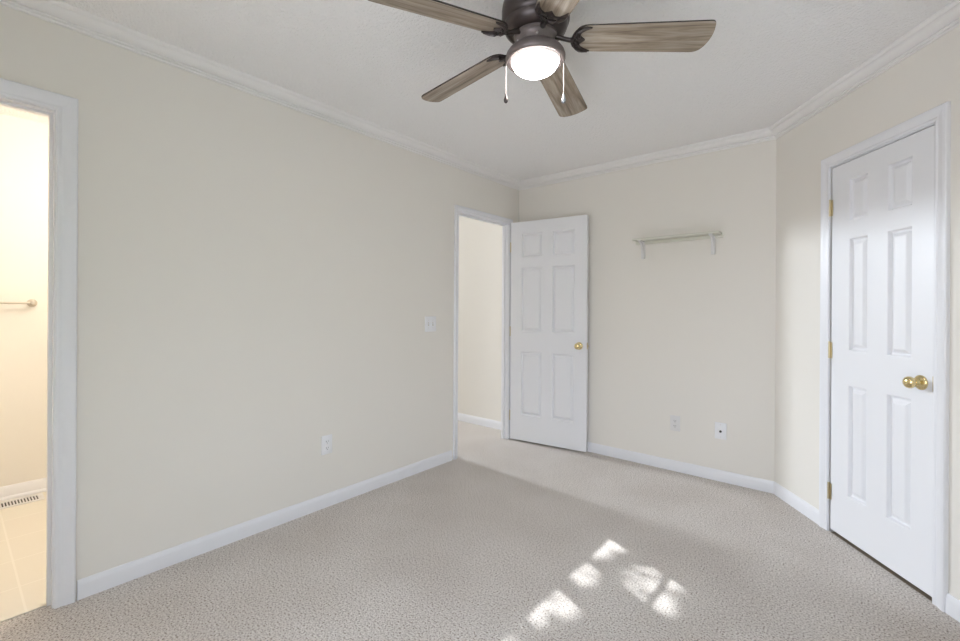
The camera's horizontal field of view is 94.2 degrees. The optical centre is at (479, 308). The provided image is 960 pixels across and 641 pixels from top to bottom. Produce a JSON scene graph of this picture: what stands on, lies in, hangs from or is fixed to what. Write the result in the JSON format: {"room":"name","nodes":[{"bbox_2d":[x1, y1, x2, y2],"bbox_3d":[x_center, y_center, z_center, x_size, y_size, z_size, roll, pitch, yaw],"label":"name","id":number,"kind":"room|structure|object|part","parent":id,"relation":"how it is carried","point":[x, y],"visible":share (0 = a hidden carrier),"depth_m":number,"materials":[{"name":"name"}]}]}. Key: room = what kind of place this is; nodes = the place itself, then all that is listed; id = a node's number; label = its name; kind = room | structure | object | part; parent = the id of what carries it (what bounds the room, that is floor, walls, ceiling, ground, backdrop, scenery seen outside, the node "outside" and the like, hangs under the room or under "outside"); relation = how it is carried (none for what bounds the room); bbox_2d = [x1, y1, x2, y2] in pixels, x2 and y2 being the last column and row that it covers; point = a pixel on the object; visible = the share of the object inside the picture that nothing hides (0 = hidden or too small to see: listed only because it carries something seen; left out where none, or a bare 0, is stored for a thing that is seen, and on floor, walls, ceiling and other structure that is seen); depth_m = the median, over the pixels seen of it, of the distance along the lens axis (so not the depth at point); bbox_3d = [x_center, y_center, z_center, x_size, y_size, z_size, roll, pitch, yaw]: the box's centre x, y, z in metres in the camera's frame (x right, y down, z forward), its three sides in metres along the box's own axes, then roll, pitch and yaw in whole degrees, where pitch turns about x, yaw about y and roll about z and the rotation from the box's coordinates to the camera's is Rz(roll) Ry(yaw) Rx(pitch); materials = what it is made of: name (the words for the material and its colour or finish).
{"room":"empty bedroom","nodes":[
{"label":"empty bedroom","id":0,"kind":"room"},
{"bbox_2d":[0,491,46,618],"bbox_3d":[-2.360,1.216,2.379,1.580,0.001,1.900,0,0,40],"label":"floor","id":1,"kind":"structure","parent":0,"point":[22,527],"depth_m":2.18,"materials":[{"name":"beige tile"}]},
{"bbox_2d":[0,493,44,509],"bbox_3d":[-2.922,1.210,2.755,0.132,0.007,0.330,0,0,40],"label":"floor vent","id":2,"kind":"object","parent":1,"relation":"in","point":[36,497],"visible":1,"depth_m":2.80,"materials":[{"name":"white plastic"}]},
{"bbox_2d":[0,113,48,486],"bbox_3d":[-2.986,-0.032,2.908,0.070,2.590,2.100,0,0,40],"label":"wall","id":3,"kind":"structure","parent":0,"point":[23,142],"depth_m":2.89,"materials":[{"name":"white paint"}]},
{"bbox_2d":[0,299,36,306],"bbox_3d":[-3.090,-0.036,2.669,0.076,0.050,0.640,0,0,40],"label":"towel bar","id":4,"kind":"object","parent":3,"relation":"attached to","point":[31,302],"visible":1,"depth_m":2.86,"materials":[{"name":"silver metal"}]},
{"bbox_3d":[-2.901,-0.035,2.896,0.076,0.050,0.050,0,0,40],"label":"post","id":5,"kind":"part","parent":4,"relation":"part of","materials":[{"name":"silver metal"}]},
{"bbox_2d":[0,477,46,501],"bbox_3d":[-2.956,1.170,2.877,0.026,0.086,1.900,0,0,40],"label":"baseboard","id":6,"kind":"structure","parent":3,"relation":"attached to","point":[18,490],"depth_m":2.88,"materials":[{"name":"white paint"}]},
{"bbox_2d":[0,106,48,123],"bbox_3d":[-2.354,-1.264,2.385,1.560,0.080,1.900,0,0,40],"label":"ceiling","id":7,"kind":"structure","parent":0,"point":[4,110],"depth_m":2.83,"materials":[{"name":"white paint"}]},
{"bbox_2d":[0,4,518,599],"bbox_3d":[-0.978,-0.676,2.765,0.070,4.000,4.250,0,0,40],"label":"wall","id":8,"kind":"structure","parent":0,"point":[259,279],"depth_m":2.33,"materials":[{"name":"white paint"}]},
{"bbox_2d":[0,78,77,608],"bbox_3d":[-1.977,0.173,1.574,0.106,2.091,0.820,0,0,40],"label":"door frame","id":9,"kind":"structure","parent":8,"relation":"attached to","point":[61,110],"depth_m":1.83,"materials":[{"name":"white paint"}]},
{"bbox_2d":[0,0,520,189],"bbox_3d":[-0.937,-1.183,2.700,0.072,0.066,4.200,0,0,40],"label":"crown molding","id":10,"kind":"structure","parent":8,"relation":"attached to","point":[57,12],"depth_m":2.26,"materials":[{"name":"white paint"}]},
{"bbox_2d":[77,450,451,600],"bbox_3d":[-0.957,1.184,2.739,0.012,0.080,2.270,0,0,40],"label":"baseboard","id":11,"kind":"structure","parent":8,"relation":"attached to","point":[110,578],"depth_m":2.34,"materials":[{"name":"white paint"}]},
{"bbox_2d":[321,434,331,454],"bbox_3d":[-0.944,0.841,2.754,0.009,0.116,0.072,0,0,40],"label":"power outlet","id":12,"kind":"object","parent":8,"relation":"attached to","point":[326,441],"visible":1,"depth_m":2.75,"materials":[{"name":"white plastic"}]},
{"bbox_2d":[425,316,435,331],"bbox_3d":[-0.375,0.120,3.424,0.018,0.116,0.116,0,0,40],"label":"light switch","id":13,"kind":"object","parent":8,"relation":"attached to","point":[430,321],"visible":1,"depth_m":3.42,"materials":[{"name":"white plastic"}]},
{"bbox_2d":[453,204,512,459],"bbox_3d":[0.020,0.194,3.951,0.088,2.071,0.793,0,0,40],"label":"door frame","id":14,"kind":"structure","parent":8,"relation":"attached to","point":[459,210],"depth_m":4.20,"materials":[{"name":"white paint"}]},
{"bbox_2d":[509,215,588,451],"bbox_3d":[0.598,0.211,3.990,0.757,2.016,0.143,0,0,33],"label":"door","id":15,"kind":"structure","parent":14,"relation":"attached to","point":[549,326],"depth_m":3.96,"materials":[{"name":"white paint"}]},
{"bbox_3d":[0.832,0.322,3.795,0.065,0.065,0.066,0,0,33],"label":"knob","id":16,"kind":"part","parent":15,"relation":"part of","materials":[{"name":"gold metal"}]},
{"bbox_2d":[458,420,500,452],"bbox_3d":[-2.378,1.216,5.782,5.930,0.001,1.400,0,0,40],"label":"floor","id":17,"kind":"structure","parent":0,"point":[470,435],"depth_m":4.32,"materials":[{"name":"beige carpet"}]},
{"bbox_2d":[0,438,959,640],"bbox_3d":[0.119,1.230,1.807,2.999,0.001,4.200,0,0,40],"label":"floor","id":18,"kind":"structure","parent":0,"point":[511,539],"depth_m":2.06,"materials":[{"name":"beige carpet"}]},
{"bbox_2d":[0,603,45,622],"bbox_3d":[-1.995,1.215,1.584,0.024,0.006,0.656,0,0,40],"label":"threshold strip","id":19,"kind":"object","parent":18,"relation":"on","point":[9,617],"visible":1,"depth_m":1.78,"materials":[{"name":"beige tile"}]},
{"bbox_2d":[458,216,501,421],"bbox_3d":[-1.896,-0.706,6.346,5.930,3.950,0.070,0,0,40],"label":"wall","id":20,"kind":"structure","parent":0,"point":[480,242],"depth_m":4.71,"materials":[{"name":"white paint"}]},
{"bbox_2d":[458,413,500,429],"bbox_3d":[-1.933,1.179,6.314,5.930,0.080,0.012,0,0,40],"label":"baseboard","id":21,"kind":"structure","parent":20,"relation":"attached to","point":[485,422],"depth_m":4.70,"materials":[{"name":"white paint"}]},
{"bbox_2d":[59,0,952,180],"bbox_3d":[0.160,-1.260,1.784,2.929,0.100,4.200,0,0,40],"label":"ceiling","id":22,"kind":"structure","parent":0,"point":[373,62],"depth_m":2.21,"materials":[{"name":"white paint"}]},
{"bbox_2d":[368,0,715,116],"bbox_3d":[0.196,-1.005,1.766,1.215,0.410,1.239,0,0,40],"label":"ceiling fan","id":23,"kind":"object","parent":22,"relation":"hanging from","point":[534,28],"visible":1,"depth_m":1.67,"materials":[{"name":"brown wood"}]},
{"bbox_3d":[-0.134,-1.024,1.540,0.497,0.006,0.141,-3,15,-29],"label":"blade","id":24,"kind":"part","parent":23,"relation":"part of","materials":[{"name":"brown wood"}]},
{"bbox_3d":[-0.075,-1.024,2.003,0.497,0.006,0.141,-4,10,43],"label":"blade","id":25,"kind":"part","parent":23,"relation":"part of","materials":[{"name":"brown wood"}]},
{"bbox_3d":[0.214,-0.931,1.731,0.178,0.056,0.178,0,0,40],"label":"lamp shade","id":26,"kind":"part","parent":23,"relation":"part of","materials":[{"name":"white glass"}]},
{"bbox_3d":[0.289,-1.022,1.340,0.141,0.006,0.497,14,1,-11],"label":"blade","id":27,"kind":"part","parent":23,"relation":"part of","materials":[{"name":"brown wood"}]},
{"bbox_3d":[0.323,-0.903,1.741,0.010,0.145,0.003,0,0,-2],"label":"pull chain","id":28,"kind":"part","parent":23,"relation":"part of","materials":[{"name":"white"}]},
{"bbox_3d":[0.385,-1.021,2.091,0.141,0.006,0.497,-14,-9,24],"label":"blade","id":29,"kind":"part","parent":23,"relation":"part of","materials":[{"name":"brown wood"}]},
{"bbox_3d":[0.610,-1.020,1.681,0.497,0.006,0.141,4,-13,7],"label":"blade","id":30,"kind":"part","parent":23,"relation":"part of","materials":[{"name":"brown wood"}]},
{"bbox_2d":[519,139,776,480],"bbox_3d":[1.220,-0.009,3.675,2.143,2.590,0.070,0,0,40],"label":"wall","id":31,"kind":"structure","parent":0,"point":[685,330],"depth_m":3.37,"materials":[{"name":"white paint"}]},
{"bbox_2d":[519,127,775,190],"bbox_3d":[1.162,-1.171,3.636,2.093,0.066,0.072,0,0,40],"label":"crown molding","id":32,"kind":"structure","parent":31,"relation":"attached to","point":[761,135],"depth_m":3.46,"materials":[{"name":"white paint"}]},
{"bbox_2d":[670,415,679,431],"bbox_3d":[1.485,0.875,3.398,0.072,0.116,0.009,0,0,40],"label":"power outlet","id":33,"kind":"object","parent":31,"relation":"attached to","point":[674,420],"visible":1,"depth_m":3.40,"materials":[{"name":"white plastic"}]},
{"bbox_2d":[632,231,722,258],"bbox_3d":[1.465,-0.469,3.352,0.626,0.151,0.115,0,0,40],"label":"wall shelf","id":34,"kind":"object","parent":31,"relation":"attached to","point":[712,235],"visible":1,"depth_m":3.33,"materials":[{"name":"white paint"}]},
{"bbox_2d":[587,442,773,493],"bbox_3d":[1.168,1.196,3.659,2.093,0.080,0.012,0,0,40],"label":"baseboard","id":35,"kind":"structure","parent":31,"relation":"attached to","point":[746,481],"depth_m":3.34,"materials":[{"name":"white paint"}]},
{"bbox_2d":[715,422,726,439],"bbox_3d":[1.721,0.878,3.196,0.076,0.118,0.016,0,0,40],"label":"cable plate","id":36,"kind":"object","parent":31,"relation":"attached to","point":[720,428],"visible":1,"depth_m":3.19,"materials":[{"name":"white plastic"}]},
{"bbox_2d":[775,25,959,599],"bbox_3d":[1.977,0.021,2.292,0.070,2.640,1.400,0,0,3],"label":"wall","id":37,"kind":"structure","parent":0,"point":[929,78],"depth_m":2.60,"materials":[{"name":"white paint"}]},
{"bbox_2d":[773,481,818,524],"bbox_3d":[1.956,1.200,2.770,0.012,0.080,0.447,0,0,3],"label":"baseboard","id":38,"kind":"structure","parent":37,"relation":"attached to","point":[793,500],"depth_m":2.75,"materials":[{"name":"white paint"}]},
{"bbox_2d":[769,0,959,138],"bbox_3d":[1.913,-1.167,2.296,0.072,0.066,1.400,0,0,3],"label":"crown molding","id":39,"kind":"structure","parent":37,"relation":"attached to","point":[947,18],"depth_m":2.13,"materials":[{"name":"white paint"}]},
{"bbox_2d":[827,125,934,596],"bbox_3d":[1.921,0.224,2.188,0.102,2.000,0.614,0,0,3],"label":"door","id":40,"kind":"structure","parent":37,"relation":"in","point":[880,489],"depth_m":2.12,"materials":[{"name":"white paint"}]},
{"bbox_3d":[1.889,0.323,1.948,0.066,0.065,0.065,0,0,3],"label":"knob","id":41,"kind":"part","parent":40,"relation":"part of","materials":[{"name":"gold metal"}]},
{"bbox_2d":[819,101,950,611],"bbox_3d":[1.961,0.199,2.182,0.088,2.084,0.729,0,0,3],"label":"door frame","id":42,"kind":"structure","parent":37,"relation":"attached to","point":[939,116],"depth_m":1.86,"materials":[{"name":"white paint"}]},
{"bbox_2d":[945,593,959,621],"bbox_3d":[1.896,1.200,1.708,0.012,0.080,0.226,0,0,3],"label":"baseboard","id":43,"kind":"structure","parent":37,"relation":"attached to","point":[952,604],"depth_m":1.79,"materials":[{"name":"white paint"}]},
{"bbox_2d":[832,532,931,600],"bbox_3d":[2.276,1.244,2.124,1.099,0.001,1.140,0,0,40],"label":"floor","id":44,"kind":"structure","parent":0,"point":[901,578],"depth_m":2.14,"materials":[{"name":"brown carpet"}]}
]}

